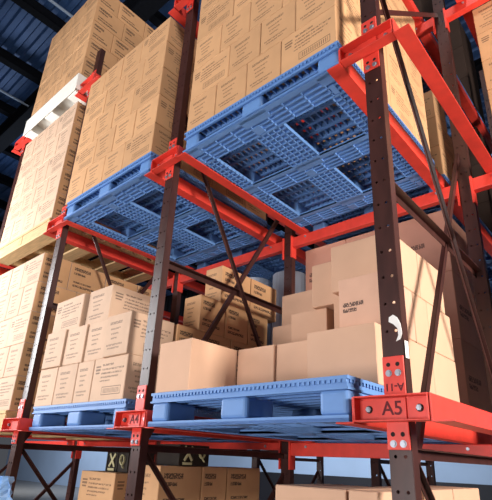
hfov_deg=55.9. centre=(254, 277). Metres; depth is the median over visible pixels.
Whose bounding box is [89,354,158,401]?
cardboard box
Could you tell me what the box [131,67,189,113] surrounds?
cardboard box
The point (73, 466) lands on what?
frame
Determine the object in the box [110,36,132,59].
cardboard box
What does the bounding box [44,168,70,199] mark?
cardboard box
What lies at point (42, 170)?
cardboard box
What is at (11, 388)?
cardboard box
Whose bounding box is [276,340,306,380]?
cardboard box
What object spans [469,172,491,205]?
tie beam
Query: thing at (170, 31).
cardboard box
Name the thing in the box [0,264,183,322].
rail
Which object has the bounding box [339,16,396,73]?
bracket
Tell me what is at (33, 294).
cardboard box
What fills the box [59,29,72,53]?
cardboard box
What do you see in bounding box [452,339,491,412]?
cardboard box
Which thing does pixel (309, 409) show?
pallet
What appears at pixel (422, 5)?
cardboard box
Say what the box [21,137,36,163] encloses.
cardboard box
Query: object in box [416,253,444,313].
cardboard box
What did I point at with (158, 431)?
rail
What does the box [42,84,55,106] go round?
cardboard box
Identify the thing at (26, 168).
cardboard box
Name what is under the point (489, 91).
cardboard box
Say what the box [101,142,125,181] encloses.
cardboard box
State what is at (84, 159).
cardboard box
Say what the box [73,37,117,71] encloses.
cardboard box
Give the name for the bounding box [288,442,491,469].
tie beam
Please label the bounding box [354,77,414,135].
cardboard box
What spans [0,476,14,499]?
plastic wrap
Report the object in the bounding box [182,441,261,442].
pallet
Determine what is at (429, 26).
tie beam
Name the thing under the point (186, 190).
rail
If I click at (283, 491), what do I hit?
cardboard box
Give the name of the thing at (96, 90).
cardboard box
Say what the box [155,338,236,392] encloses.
cardboard box
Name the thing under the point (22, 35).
ceiling
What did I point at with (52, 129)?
cardboard box
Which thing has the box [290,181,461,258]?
tie beam
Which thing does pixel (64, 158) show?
cardboard box
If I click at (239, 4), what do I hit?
cardboard box
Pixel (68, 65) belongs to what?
cardboard box
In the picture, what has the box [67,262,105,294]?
cardboard box
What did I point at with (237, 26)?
cardboard box
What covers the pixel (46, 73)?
cardboard box
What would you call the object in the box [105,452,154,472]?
crate
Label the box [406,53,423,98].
cardboard box
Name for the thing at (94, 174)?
cardboard box
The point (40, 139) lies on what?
cardboard box
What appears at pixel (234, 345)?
cardboard box
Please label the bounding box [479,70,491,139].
frame
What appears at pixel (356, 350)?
cardboard box
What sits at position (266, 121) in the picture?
pallet
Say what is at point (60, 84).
cardboard box
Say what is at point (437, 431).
rail
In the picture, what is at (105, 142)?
cardboard box
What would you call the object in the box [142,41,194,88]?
cardboard box
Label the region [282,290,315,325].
cardboard box
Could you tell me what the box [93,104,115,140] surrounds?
cardboard box
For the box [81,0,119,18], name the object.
cardboard box
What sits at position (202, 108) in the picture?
cardboard box
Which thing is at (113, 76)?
cardboard box
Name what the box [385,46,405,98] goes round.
cardboard box
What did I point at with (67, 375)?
cardboard box
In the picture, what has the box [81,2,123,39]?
cardboard box
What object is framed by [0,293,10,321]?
cardboard box
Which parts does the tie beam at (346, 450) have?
plate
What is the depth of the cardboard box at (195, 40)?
3.66 m
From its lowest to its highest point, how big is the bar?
0.036 m
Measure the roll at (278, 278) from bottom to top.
1.340 m
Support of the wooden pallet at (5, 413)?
on the rail at (30, 436)
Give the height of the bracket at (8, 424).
0.300 m
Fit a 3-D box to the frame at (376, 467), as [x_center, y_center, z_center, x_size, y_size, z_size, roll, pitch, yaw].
[1.534,0.853,4.952,0.140,5.212,1.370,-16,-28,38]
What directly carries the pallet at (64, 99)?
on the rail at (83, 97)
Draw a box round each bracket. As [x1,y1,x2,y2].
[1,399,25,443]
[14,135,27,153]
[46,205,66,238]
[78,70,95,96]
[114,385,146,445]
[151,138,180,180]
[174,0,193,12]
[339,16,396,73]
[353,355,430,449]
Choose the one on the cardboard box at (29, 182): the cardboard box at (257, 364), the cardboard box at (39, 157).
the cardboard box at (39, 157)
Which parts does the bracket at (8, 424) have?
plate, name plate, mounting plate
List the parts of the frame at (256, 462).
post, post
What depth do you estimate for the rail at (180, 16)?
3.63 m
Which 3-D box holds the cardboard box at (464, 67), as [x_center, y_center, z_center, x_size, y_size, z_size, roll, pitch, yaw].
[2.220,-2.175,5.113,0.351,0.418,0.441,-16,-28,38]
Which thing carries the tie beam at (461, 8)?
attached to the frame at (408, 478)
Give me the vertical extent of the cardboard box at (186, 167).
0.248 m
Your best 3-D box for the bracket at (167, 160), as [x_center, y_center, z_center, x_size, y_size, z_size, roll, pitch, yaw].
[-0.551,-0.771,2.958,0.256,0.300,0.059,-16,-28,38]
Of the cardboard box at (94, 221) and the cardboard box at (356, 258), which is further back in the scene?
the cardboard box at (94, 221)
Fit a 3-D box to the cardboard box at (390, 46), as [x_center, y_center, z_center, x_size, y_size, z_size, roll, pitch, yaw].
[0.819,-1.452,3.039,0.243,0.248,0.336,-16,-28,38]
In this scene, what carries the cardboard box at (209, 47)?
on the cardboard box at (216, 70)
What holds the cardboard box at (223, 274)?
on the cardboard box at (200, 311)
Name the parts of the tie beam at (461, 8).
plate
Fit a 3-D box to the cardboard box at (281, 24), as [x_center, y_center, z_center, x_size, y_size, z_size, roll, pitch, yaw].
[0.239,-1.345,2.690,0.243,0.248,0.336,-16,-28,38]
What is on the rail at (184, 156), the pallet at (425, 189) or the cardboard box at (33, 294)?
the pallet at (425, 189)
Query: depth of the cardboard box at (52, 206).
4.03 m
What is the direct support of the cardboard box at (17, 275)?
on the cardboard box at (16, 297)
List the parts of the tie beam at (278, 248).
plate, plate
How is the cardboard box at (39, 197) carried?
on the cardboard box at (30, 217)
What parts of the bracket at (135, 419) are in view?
plate, name plate, mounting plate, plate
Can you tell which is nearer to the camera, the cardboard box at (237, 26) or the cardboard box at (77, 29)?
the cardboard box at (237, 26)
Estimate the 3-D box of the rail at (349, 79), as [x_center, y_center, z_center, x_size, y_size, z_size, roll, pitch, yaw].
[1.643,-0.427,3.523,0.070,0.086,3.908,-16,-28,38]
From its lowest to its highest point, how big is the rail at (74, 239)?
0.086 m
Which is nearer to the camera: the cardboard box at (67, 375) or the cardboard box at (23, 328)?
the cardboard box at (67, 375)
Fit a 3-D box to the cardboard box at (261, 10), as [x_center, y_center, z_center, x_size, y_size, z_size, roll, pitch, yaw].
[0.178,-1.557,2.840,0.243,0.248,0.336,-16,-28,38]
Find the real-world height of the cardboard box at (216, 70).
0.248 m
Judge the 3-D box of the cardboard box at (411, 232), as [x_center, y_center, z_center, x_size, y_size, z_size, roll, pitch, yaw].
[1.293,-0.143,3.330,0.376,0.446,0.496,-16,-28,38]
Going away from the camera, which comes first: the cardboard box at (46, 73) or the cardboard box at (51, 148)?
the cardboard box at (51, 148)
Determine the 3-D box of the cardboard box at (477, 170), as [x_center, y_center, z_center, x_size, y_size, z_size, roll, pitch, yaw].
[2.163,-0.796,4.565,0.351,0.418,0.441,-16,-28,38]
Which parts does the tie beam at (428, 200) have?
plate, plate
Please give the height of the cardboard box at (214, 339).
0.254 m
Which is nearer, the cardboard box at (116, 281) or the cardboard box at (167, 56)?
the cardboard box at (167, 56)
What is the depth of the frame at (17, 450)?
3.54 m
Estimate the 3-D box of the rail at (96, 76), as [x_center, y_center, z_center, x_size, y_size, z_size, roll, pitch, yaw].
[-0.175,-1.277,5.599,0.070,0.086,3.908,-16,-28,38]
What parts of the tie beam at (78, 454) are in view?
plate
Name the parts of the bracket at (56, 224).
mounting plate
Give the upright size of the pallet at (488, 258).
0.156 m
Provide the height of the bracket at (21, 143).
0.300 m
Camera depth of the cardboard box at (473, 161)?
4.52 m
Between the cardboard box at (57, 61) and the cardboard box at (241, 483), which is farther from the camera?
the cardboard box at (57, 61)
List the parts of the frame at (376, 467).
post, post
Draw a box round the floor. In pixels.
[12,480,78,499]
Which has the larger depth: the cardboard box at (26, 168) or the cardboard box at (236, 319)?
the cardboard box at (26, 168)
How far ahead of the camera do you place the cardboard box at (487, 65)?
3.14 m
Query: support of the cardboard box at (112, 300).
on the cardboard box at (94, 347)
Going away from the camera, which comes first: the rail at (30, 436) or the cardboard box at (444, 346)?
the cardboard box at (444, 346)
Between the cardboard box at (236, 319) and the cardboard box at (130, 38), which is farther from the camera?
the cardboard box at (130, 38)
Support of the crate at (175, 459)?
on the cardboard box at (183, 481)
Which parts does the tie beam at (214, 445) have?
plate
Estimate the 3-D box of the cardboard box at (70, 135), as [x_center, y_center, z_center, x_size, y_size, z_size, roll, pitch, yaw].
[-1.664,-1.252,4.438,0.243,0.248,0.336,-16,-28,38]
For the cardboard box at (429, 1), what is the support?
on the cardboard box at (422, 5)
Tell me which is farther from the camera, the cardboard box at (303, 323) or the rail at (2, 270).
the rail at (2, 270)
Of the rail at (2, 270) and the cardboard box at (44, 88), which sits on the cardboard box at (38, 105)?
the cardboard box at (44, 88)
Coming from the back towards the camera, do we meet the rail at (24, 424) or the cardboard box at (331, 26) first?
the rail at (24, 424)
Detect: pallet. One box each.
[0,218,154,283]
[0,410,111,439]
[23,73,87,139]
[28,399,238,440]
[64,151,266,265]
[148,375,446,441]
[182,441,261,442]
[183,40,434,226]
[196,230,311,286]
[311,174,491,256]
[315,426,459,443]
[327,19,473,128]
[447,107,491,157]
[479,256,491,293]
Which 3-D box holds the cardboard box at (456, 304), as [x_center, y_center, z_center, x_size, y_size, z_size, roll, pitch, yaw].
[1.277,0.273,3.166,0.376,0.446,0.496,-16,-28,38]
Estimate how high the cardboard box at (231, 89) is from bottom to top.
0.248 m
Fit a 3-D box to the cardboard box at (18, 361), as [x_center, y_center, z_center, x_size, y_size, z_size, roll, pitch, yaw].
[-1.729,0.678,3.657,0.243,0.248,0.336,-16,-28,38]
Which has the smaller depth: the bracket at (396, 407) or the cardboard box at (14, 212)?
the bracket at (396, 407)
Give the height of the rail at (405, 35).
0.086 m
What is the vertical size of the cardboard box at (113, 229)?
0.248 m
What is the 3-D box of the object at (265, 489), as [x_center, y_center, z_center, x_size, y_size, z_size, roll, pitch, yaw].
[1.337,3.396,16.792,44.000,9.200,0.250,-16,-28,38]
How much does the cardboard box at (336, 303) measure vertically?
0.248 m
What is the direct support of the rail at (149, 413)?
attached to the bracket at (135, 419)
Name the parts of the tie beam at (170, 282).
plate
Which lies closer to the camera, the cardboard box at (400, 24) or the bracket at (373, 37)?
the bracket at (373, 37)
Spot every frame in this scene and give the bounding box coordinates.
[0,115,107,499]
[0,448,7,473]
[5,48,180,499]
[125,0,295,499]
[251,175,323,488]
[360,0,491,499]
[370,458,435,486]
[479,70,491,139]
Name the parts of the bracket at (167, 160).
name plate, mounting plate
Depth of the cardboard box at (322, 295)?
2.53 m
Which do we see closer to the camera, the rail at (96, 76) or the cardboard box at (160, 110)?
the cardboard box at (160, 110)
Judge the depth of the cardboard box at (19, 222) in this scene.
4.40 m
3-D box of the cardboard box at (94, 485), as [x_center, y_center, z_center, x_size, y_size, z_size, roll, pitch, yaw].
[-0.887,1.393,3.003,0.391,0.250,0.326,-16,-28,38]
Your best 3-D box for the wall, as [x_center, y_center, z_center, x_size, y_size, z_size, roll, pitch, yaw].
[1.242,6.097,15.741,44.000,3.400,0.200,-16,-28,38]
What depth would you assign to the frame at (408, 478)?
2.00 m
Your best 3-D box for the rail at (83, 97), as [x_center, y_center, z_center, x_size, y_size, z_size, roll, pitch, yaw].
[-0.425,-1.206,5.803,0.070,0.086,3.908,-16,-28,38]
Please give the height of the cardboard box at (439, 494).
0.254 m
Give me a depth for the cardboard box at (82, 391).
2.86 m
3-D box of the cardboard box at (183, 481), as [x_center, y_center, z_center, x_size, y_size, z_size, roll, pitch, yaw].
[-0.516,1.245,2.726,0.241,0.262,0.316,-16,-28,38]
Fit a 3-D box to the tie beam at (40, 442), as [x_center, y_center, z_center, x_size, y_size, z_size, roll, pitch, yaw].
[-2.421,1.979,5.386,1.326,0.190,0.064,-16,-28,38]
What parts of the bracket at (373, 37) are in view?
plate, name plate, mounting plate, plate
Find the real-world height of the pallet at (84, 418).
0.156 m
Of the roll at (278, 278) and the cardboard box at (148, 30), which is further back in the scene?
the cardboard box at (148, 30)
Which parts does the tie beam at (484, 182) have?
plate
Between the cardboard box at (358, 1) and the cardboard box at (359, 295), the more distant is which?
the cardboard box at (358, 1)
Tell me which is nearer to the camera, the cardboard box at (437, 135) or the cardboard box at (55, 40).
the cardboard box at (437, 135)
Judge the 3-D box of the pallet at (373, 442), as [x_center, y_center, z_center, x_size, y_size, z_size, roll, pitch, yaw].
[1.233,1.139,3.324,1.092,0.156,1.208,-16,-28,38]
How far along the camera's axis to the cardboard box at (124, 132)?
3.43 m
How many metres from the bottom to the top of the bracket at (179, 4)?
0.300 m
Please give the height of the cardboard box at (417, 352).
0.248 m
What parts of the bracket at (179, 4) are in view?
mounting plate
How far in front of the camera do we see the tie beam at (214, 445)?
3.50 m
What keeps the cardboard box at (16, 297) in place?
on the cardboard box at (5, 325)
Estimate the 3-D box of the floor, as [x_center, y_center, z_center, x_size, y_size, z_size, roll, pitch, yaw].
[-4.759,4.945,8.781,44.000,0.050,22.000,-16,-28,38]
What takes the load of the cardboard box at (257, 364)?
on the pallet at (309, 409)
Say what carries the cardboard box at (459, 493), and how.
on the cardboard box
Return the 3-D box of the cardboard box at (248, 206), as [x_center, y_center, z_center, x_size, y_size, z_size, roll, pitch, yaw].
[-0.108,-0.588,3.956,0.336,0.248,0.258,-16,-28,38]
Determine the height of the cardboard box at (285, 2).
0.248 m
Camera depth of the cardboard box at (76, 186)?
3.71 m
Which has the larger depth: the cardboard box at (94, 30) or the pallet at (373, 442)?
the cardboard box at (94, 30)
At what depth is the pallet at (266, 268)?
4.50 m
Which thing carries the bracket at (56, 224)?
attached to the frame at (17, 450)
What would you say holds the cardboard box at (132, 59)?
on the cardboard box at (134, 78)
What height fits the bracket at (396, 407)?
0.300 m
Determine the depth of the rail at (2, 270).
4.91 m
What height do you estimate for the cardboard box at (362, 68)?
0.248 m
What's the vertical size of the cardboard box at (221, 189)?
0.248 m
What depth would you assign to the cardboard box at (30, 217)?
4.25 m
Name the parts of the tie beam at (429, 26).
plate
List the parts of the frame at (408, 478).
post, post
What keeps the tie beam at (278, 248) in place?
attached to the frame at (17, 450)
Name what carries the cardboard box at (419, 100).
on the cardboard box at (417, 136)
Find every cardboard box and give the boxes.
[0,220,39,258]
[0,269,13,297]
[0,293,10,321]
[0,318,11,348]
[0,346,9,378]
[0,375,38,412]
[3,342,45,378]
[5,195,24,225]
[5,287,24,319]
[6,311,54,346]
[8,263,25,293]
[10,213,25,240]
[11,177,25,204]
[16,153,35,183]
[18,281,76,316]
[20,187,36,215]
[20,253,71,288]
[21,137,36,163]
[21,168,37,196]
[21,204,54,247]
[31,95,44,116]
[31,143,47,171]
[32,127,47,155]
[32,177,49,207]
[33,159,49,188]
[34,192,65,226]
[34,367,58,406]
[35,74,52,102]
[39,60,53,86]
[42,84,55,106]
[42,329,68,369]
[43,133,59,162]
[44,40,61,69]
[44,117,59,145]
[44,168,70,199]
[45,145,75,179]
[48,29,61,53]
[49,62,64,89]
[50,49,64,75]
[52,293,89,332]
[52,363,78,404]
[53,73,67,95]
[55,123,80,153]
[56,101,84,135]
[59,17,72,41]
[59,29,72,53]
[61,38,75,64]
[61,50,76,77]
[62,324,89,365]
[65,56,105,84]
[65,168,87,205]
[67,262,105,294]
[69,5,83,31]
[70,16,84,42]
[71,139,97,178]
[72,19,113,53]
[72,360,95,402]
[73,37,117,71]
[77,118,97,152]
[78,470,127,499]
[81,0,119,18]
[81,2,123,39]
[82,90,107,128]
[82,221,112,240]
[83,156,105,192]
[84,319,107,361]
[85,284,149,324]
[87,72,106,105]
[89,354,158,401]
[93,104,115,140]
[93,125,116,163]
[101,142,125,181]
[102,310,173,359]
[103,57,124,92]
[104,75,125,111]
[104,275,137,291]
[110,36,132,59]
[112,89,134,126]
[112,110,136,150]
[113,229,136,253]
[117,2,144,37]
[121,25,142,48]
[121,40,143,78]
[122,59,145,97]
[122,122,180,168]
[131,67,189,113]
[133,94,188,142]
[137,286,150,296]
[140,17,194,62]
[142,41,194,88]
[142,465,201,499]
[143,23,154,38]
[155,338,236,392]
[173,324,204,340]
[180,142,215,189]
[183,294,224,336]
[187,84,220,133]
[187,88,191,114]
[190,46,230,101]
[193,40,196,63]
[194,25,222,71]
[194,466,226,499]
[197,0,234,43]
[200,0,219,16]
[205,266,250,309]
[207,466,259,499]
[208,334,229,347]
[215,64,247,121]
[215,182,244,207]
[220,3,250,52]
[223,305,247,344]
[229,24,261,75]
[230,340,254,377]
[234,0,252,14]
[237,345,276,384]
[245,200,265,220]
[246,42,285,95]
[247,313,267,346]
[250,0,282,30]
[250,279,275,323]
[260,0,295,54]
[272,324,290,344]
[275,484,390,499]
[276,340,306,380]
[281,5,360,81]
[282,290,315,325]
[283,0,356,6]
[291,308,333,341]
[296,0,360,35]
[306,239,345,290]
[307,322,383,385]
[312,261,338,310]
[331,235,419,296]
[332,59,390,126]
[334,300,339,328]
[338,272,415,341]
[346,226,388,242]
[349,489,391,499]
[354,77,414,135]
[357,0,382,22]
[380,486,452,499]
[382,115,429,157]
[383,16,408,76]
[383,46,387,74]
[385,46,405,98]
[386,0,397,24]
[389,0,402,21]
[397,16,403,27]
[398,210,473,288]
[400,0,415,33]
[405,77,426,126]
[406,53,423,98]
[408,339,434,393]
[412,293,428,347]
[413,0,437,40]
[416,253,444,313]
[423,90,447,132]
[426,302,454,361]
[427,0,433,12]
[427,117,454,165]
[430,145,452,180]
[430,485,479,499]
[433,352,459,401]
[443,271,482,351]
[444,18,475,69]
[447,76,484,127]
[450,127,490,165]
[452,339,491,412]
[453,46,480,98]
[457,163,491,203]
[472,0,491,35]
[477,28,491,61]
[477,201,491,232]
[482,58,491,90]
[487,89,491,112]
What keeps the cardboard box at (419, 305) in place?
on the cardboard box at (417, 352)
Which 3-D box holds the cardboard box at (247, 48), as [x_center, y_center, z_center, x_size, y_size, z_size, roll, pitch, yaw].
[0.051,-1.292,2.843,0.243,0.248,0.336,-16,-28,38]
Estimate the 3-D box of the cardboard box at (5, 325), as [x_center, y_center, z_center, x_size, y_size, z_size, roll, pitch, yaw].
[-1.976,0.519,3.960,0.243,0.248,0.336,-16,-28,38]
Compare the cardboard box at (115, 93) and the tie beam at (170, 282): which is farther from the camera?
the tie beam at (170, 282)
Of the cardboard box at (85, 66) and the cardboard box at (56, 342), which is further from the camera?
the cardboard box at (85, 66)
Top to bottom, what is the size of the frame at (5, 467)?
5.212 m
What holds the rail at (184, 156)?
attached to the bracket at (167, 160)
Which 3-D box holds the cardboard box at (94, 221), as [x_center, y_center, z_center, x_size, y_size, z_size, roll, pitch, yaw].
[-1.531,-0.481,4.332,0.243,0.248,0.336,-16,-28,38]
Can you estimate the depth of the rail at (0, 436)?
4.84 m
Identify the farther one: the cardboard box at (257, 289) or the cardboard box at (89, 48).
the cardboard box at (89, 48)
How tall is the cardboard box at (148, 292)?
0.248 m
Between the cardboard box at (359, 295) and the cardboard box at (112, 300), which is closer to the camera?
the cardboard box at (359, 295)
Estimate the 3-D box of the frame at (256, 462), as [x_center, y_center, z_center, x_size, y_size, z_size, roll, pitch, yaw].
[0.472,1.153,5.818,0.140,5.212,1.370,-16,-28,38]
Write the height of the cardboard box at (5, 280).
0.248 m
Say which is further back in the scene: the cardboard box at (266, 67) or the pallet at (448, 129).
the pallet at (448, 129)
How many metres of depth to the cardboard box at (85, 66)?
4.60 m
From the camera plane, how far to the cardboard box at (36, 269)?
3.83 m
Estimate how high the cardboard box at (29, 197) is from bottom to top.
0.248 m
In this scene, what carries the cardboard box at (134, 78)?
on the cardboard box at (123, 108)
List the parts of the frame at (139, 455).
post, post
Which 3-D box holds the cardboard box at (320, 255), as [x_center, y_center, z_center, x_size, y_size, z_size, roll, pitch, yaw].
[0.719,0.020,3.800,0.376,0.446,0.496,-16,-28,38]
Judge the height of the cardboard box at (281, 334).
0.248 m
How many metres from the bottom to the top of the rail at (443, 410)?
0.086 m
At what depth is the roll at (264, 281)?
4.35 m
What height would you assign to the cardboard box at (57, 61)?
0.248 m
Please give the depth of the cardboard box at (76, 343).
3.07 m
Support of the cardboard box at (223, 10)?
on the cardboard box at (209, 47)
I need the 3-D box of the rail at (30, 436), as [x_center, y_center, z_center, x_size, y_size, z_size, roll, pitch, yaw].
[-1.352,1.872,5.333,0.070,0.086,3.908,-16,-28,38]
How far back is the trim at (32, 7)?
9.40 m
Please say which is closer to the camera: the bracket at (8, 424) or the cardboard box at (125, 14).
the bracket at (8, 424)
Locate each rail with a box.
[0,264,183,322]
[0,267,182,324]
[0,431,154,441]
[0,435,242,449]
[0,436,69,440]
[11,148,21,155]
[17,418,181,441]
[43,231,204,294]
[62,213,195,269]
[74,92,299,235]
[93,72,312,226]
[107,414,295,442]
[144,163,305,265]
[145,410,314,442]
[168,2,323,142]
[177,145,326,246]
[327,50,491,256]
[336,397,491,443]
[392,18,491,173]
[402,0,491,155]
[429,392,491,434]
[455,0,478,47]
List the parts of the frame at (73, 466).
post, post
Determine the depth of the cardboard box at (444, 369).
2.33 m
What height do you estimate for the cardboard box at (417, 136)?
0.248 m
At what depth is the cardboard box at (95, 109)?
3.96 m
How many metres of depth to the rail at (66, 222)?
3.95 m
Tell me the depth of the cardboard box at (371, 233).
3.50 m
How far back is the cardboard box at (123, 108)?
3.58 m
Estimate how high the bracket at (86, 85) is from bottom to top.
0.300 m
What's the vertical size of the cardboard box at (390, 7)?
0.248 m
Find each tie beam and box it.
[21,441,74,457]
[75,441,156,460]
[148,275,174,292]
[161,441,280,468]
[177,238,284,292]
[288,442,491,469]
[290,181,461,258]
[415,17,436,38]
[443,0,488,31]
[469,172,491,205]
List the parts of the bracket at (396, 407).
plate, name plate, mounting plate, plate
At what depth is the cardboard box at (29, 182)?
4.58 m
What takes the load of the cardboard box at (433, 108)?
on the cardboard box at (437, 135)
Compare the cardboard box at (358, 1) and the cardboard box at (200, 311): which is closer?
the cardboard box at (358, 1)
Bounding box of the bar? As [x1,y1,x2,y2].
[228,449,278,452]
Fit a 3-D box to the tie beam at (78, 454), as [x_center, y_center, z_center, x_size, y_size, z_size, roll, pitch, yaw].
[-1.361,1.679,4.522,1.326,0.190,0.064,-16,-28,38]
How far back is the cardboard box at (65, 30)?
5.33 m
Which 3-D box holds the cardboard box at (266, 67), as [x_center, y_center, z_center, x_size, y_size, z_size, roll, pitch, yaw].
[0.159,-1.092,2.657,0.243,0.248,0.336,-16,-28,38]
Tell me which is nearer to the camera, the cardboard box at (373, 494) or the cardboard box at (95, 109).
the cardboard box at (373, 494)
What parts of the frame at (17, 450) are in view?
post, post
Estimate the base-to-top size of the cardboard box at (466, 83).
0.418 m
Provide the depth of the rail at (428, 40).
4.17 m
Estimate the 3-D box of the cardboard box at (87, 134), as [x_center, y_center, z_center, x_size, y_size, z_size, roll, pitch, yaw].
[-1.302,-1.149,4.023,0.258,0.248,0.336,-16,-28,38]
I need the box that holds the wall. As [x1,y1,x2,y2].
[3,438,491,486]
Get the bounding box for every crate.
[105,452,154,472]
[156,444,208,466]
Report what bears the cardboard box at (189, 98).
on the cardboard box
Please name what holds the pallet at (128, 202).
on the rail at (66, 222)
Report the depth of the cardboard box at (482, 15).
3.30 m
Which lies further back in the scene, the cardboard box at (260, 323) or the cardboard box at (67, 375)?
the cardboard box at (260, 323)
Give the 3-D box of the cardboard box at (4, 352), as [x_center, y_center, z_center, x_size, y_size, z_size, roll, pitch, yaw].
[-1.917,0.731,3.809,0.243,0.248,0.336,-16,-28,38]
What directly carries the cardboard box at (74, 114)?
on the cardboard box at (70, 135)
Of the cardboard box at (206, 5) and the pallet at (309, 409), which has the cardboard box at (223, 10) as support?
the cardboard box at (206, 5)
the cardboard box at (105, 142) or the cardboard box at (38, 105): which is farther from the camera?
the cardboard box at (38, 105)
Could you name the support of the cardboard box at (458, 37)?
on the cardboard box at (464, 67)
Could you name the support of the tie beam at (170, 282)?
attached to the frame at (17, 450)
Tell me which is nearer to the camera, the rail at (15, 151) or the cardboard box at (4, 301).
the cardboard box at (4, 301)
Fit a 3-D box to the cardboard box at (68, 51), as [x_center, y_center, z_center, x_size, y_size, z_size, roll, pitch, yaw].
[-1.896,-2.397,5.117,0.243,0.248,0.336,-16,-28,38]
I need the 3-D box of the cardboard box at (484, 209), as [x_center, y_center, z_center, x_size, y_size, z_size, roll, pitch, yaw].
[2.146,-0.406,4.410,0.351,0.418,0.441,-16,-28,38]
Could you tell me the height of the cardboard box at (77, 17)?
0.248 m
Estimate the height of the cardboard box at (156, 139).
0.248 m
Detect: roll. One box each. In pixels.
[249,277,271,345]
[271,271,305,344]
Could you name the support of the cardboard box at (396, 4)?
on the cardboard box at (390, 7)
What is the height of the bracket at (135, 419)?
0.300 m
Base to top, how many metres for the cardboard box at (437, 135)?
0.248 m
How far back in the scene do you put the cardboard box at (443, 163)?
3.26 m
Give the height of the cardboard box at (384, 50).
0.248 m
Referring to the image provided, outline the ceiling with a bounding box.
[0,0,489,296]
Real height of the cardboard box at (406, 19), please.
0.248 m
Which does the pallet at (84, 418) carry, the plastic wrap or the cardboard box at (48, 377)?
the cardboard box at (48, 377)
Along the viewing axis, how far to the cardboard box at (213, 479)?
2.85 m
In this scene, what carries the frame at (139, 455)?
on the floor
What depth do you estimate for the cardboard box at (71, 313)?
3.29 m
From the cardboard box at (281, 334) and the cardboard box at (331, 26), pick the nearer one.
the cardboard box at (331, 26)
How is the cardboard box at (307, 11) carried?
on the cardboard box at (331, 26)
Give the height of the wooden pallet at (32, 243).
0.140 m
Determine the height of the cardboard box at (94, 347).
0.254 m
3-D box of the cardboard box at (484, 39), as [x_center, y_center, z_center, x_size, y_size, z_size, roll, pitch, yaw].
[1.783,-1.607,3.227,0.336,0.248,0.243,-16,-28,38]
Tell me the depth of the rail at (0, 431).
3.69 m
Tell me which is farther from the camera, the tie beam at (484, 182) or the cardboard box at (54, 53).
the cardboard box at (54, 53)
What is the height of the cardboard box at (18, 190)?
0.248 m
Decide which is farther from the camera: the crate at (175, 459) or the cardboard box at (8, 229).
the cardboard box at (8, 229)
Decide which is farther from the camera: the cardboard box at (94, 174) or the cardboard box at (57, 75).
the cardboard box at (57, 75)
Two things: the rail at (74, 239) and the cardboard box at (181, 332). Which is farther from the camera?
the rail at (74, 239)
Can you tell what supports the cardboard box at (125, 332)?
on the cardboard box at (115, 377)
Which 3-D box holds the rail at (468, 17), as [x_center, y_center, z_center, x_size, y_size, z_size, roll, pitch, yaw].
[1.949,-1.876,3.867,0.070,0.086,3.908,-16,-28,38]
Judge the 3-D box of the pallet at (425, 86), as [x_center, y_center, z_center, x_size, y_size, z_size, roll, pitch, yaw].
[1.350,-1.711,4.455,1.092,0.156,1.208,-16,-28,38]

